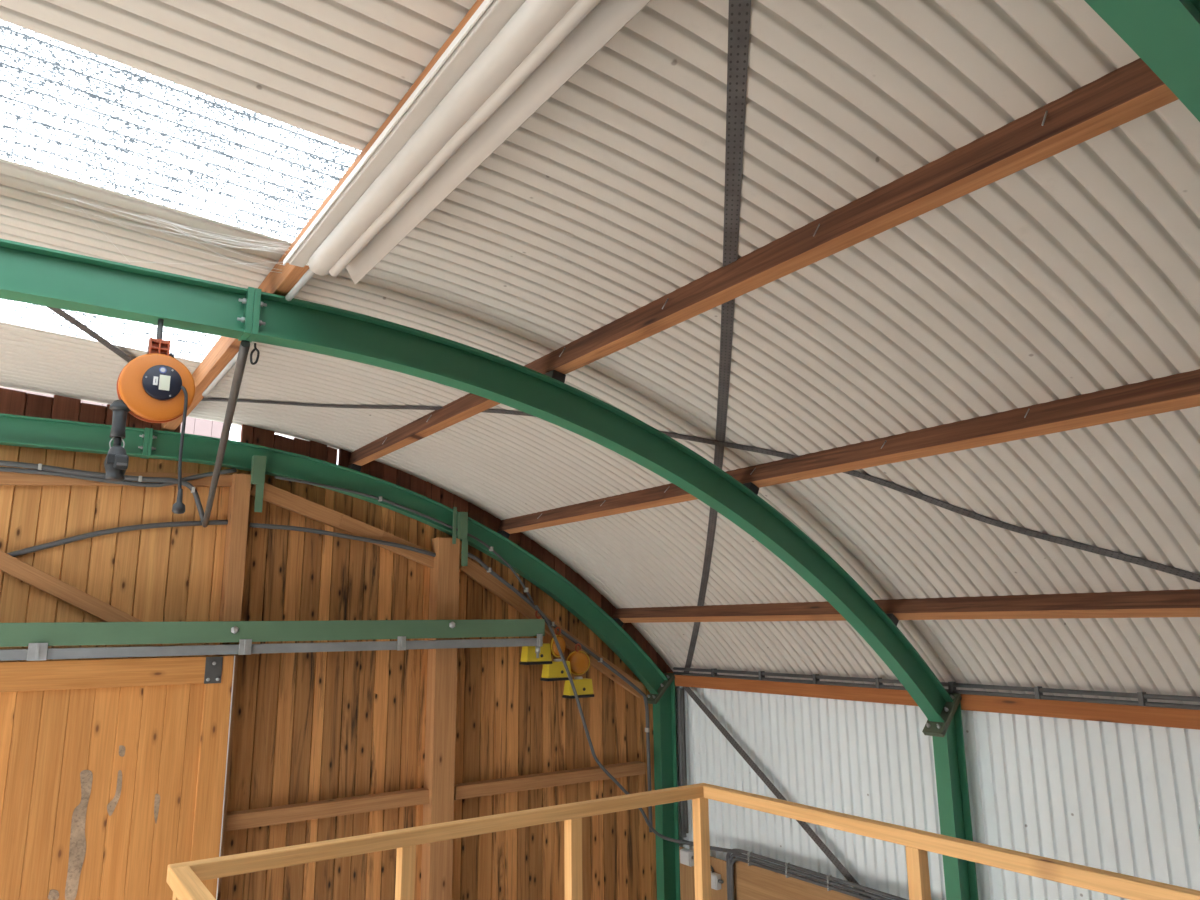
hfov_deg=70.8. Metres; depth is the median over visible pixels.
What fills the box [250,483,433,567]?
board
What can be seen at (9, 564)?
diagonal brace
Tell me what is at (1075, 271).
ceiling
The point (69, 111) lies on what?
skylight
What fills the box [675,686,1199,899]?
wall
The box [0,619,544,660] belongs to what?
door track
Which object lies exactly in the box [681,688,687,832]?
conduit
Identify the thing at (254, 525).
conduit
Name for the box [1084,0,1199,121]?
arch frame
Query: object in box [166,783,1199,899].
guard rail
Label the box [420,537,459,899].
timber post
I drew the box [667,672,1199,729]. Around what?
beam
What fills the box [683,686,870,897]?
strap
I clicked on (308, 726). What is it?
wall
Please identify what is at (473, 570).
board
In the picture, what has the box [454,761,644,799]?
wall rail
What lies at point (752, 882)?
plywood panel
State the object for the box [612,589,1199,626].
purlin
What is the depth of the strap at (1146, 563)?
3.84 m
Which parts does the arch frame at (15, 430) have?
splice plate, splice plate, haunch plate, haunch plate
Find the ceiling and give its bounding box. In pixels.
[0,0,1199,704]
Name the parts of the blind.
mounting rail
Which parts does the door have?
rail, corner plate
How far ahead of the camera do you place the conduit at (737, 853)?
5.54 m
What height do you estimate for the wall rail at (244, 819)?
0.085 m
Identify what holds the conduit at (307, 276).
attached to the roof purlin at (225, 349)
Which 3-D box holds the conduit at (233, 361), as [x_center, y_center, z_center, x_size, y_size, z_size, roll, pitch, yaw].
[-1.559,-0.394,3.621,0.024,0.024,1.400,7,-14,-34]
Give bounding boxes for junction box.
[680,848,693,866]
[711,871,723,889]
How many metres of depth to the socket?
2.55 m
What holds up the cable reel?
hanging from the arch frame at (32, 274)
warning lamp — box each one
[519,611,551,664]
[540,627,570,680]
[562,643,593,698]
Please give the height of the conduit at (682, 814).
1.120 m
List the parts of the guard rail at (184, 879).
rail, post, rail, post, post, post, rail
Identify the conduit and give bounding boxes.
[0,460,203,522]
[0,467,236,486]
[7,520,227,556]
[202,340,249,526]
[202,341,254,396]
[249,523,435,556]
[275,476,533,602]
[285,268,314,300]
[461,551,652,831]
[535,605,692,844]
[673,667,1199,709]
[677,688,686,837]
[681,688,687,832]
[682,839,907,899]
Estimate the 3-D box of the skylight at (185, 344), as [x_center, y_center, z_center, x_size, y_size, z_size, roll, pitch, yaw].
[-2.986,-0.698,3.046,2.980,0.104,0.673,7,-14,-34]
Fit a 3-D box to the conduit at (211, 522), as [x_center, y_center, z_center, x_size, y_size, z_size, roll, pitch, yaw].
[-2.812,0.538,4.773,1.350,0.372,0.030,7,-14,-34]
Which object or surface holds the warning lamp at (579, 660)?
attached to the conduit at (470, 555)
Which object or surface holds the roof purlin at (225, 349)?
on the arch frame at (15, 430)
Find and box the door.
[0,655,234,899]
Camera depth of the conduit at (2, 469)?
4.79 m
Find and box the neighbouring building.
[0,387,229,439]
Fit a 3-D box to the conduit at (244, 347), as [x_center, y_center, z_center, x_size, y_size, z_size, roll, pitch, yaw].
[-1.807,0.041,4.012,0.032,0.395,2.550,5,-13,-26]
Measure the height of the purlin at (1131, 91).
0.149 m
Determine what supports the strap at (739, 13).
attached to the ceiling
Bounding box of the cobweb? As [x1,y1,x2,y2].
[40,191,290,272]
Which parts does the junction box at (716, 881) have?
lid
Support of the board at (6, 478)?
attached to the wall at (308, 726)
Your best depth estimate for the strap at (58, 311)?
3.70 m
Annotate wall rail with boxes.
[225,788,428,830]
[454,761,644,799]
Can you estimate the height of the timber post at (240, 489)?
4.312 m
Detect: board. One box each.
[0,471,232,486]
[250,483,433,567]
[459,558,644,697]
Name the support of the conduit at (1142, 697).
attached to the beam
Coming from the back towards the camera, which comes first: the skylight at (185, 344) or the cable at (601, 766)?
the cable at (601, 766)
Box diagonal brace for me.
[0,550,142,621]
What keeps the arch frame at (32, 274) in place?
on the floor
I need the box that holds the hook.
[250,343,259,364]
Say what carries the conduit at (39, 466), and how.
attached to the arch frame at (15, 430)
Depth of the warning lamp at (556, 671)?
6.16 m
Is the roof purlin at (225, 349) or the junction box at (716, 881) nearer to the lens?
the roof purlin at (225, 349)
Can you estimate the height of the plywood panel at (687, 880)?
1.695 m
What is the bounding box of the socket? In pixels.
[104,446,128,480]
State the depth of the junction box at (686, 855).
6.35 m
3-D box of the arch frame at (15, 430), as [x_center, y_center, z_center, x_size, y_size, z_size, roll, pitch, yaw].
[-3.794,1.954,3.722,10.800,4.541,0.220,7,-14,-34]
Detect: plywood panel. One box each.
[679,847,734,899]
[733,857,861,899]
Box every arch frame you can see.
[0,239,978,899]
[0,413,680,899]
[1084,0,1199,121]
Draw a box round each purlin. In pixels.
[160,0,483,431]
[348,58,1177,471]
[497,369,1199,538]
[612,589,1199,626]
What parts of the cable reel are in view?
cord, rod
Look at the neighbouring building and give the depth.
13.09 m
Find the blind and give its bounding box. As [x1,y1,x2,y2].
[283,0,650,284]
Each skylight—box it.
[0,19,361,242]
[0,299,220,361]
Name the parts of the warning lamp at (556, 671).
handle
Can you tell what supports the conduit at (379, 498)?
attached to the arch frame at (15, 430)
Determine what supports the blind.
hanging from the roof purlin at (225, 349)
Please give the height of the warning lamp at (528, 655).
0.389 m
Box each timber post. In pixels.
[216,473,250,899]
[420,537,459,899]
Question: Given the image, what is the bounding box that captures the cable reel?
[104,319,194,513]
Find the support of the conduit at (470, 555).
attached to the arch frame at (15, 430)
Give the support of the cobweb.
attached to the roof purlin at (225, 349)
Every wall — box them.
[0,388,672,899]
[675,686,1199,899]
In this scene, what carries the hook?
hanging from the arch frame at (32, 274)
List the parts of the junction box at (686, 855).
lid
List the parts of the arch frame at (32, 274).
splice plate, splice plate, haunch plate, haunch plate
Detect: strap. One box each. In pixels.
[46,306,132,362]
[201,398,1199,582]
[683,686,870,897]
[684,0,750,672]
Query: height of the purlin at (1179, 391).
0.151 m
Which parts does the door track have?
runner rail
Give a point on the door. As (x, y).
(113, 772)

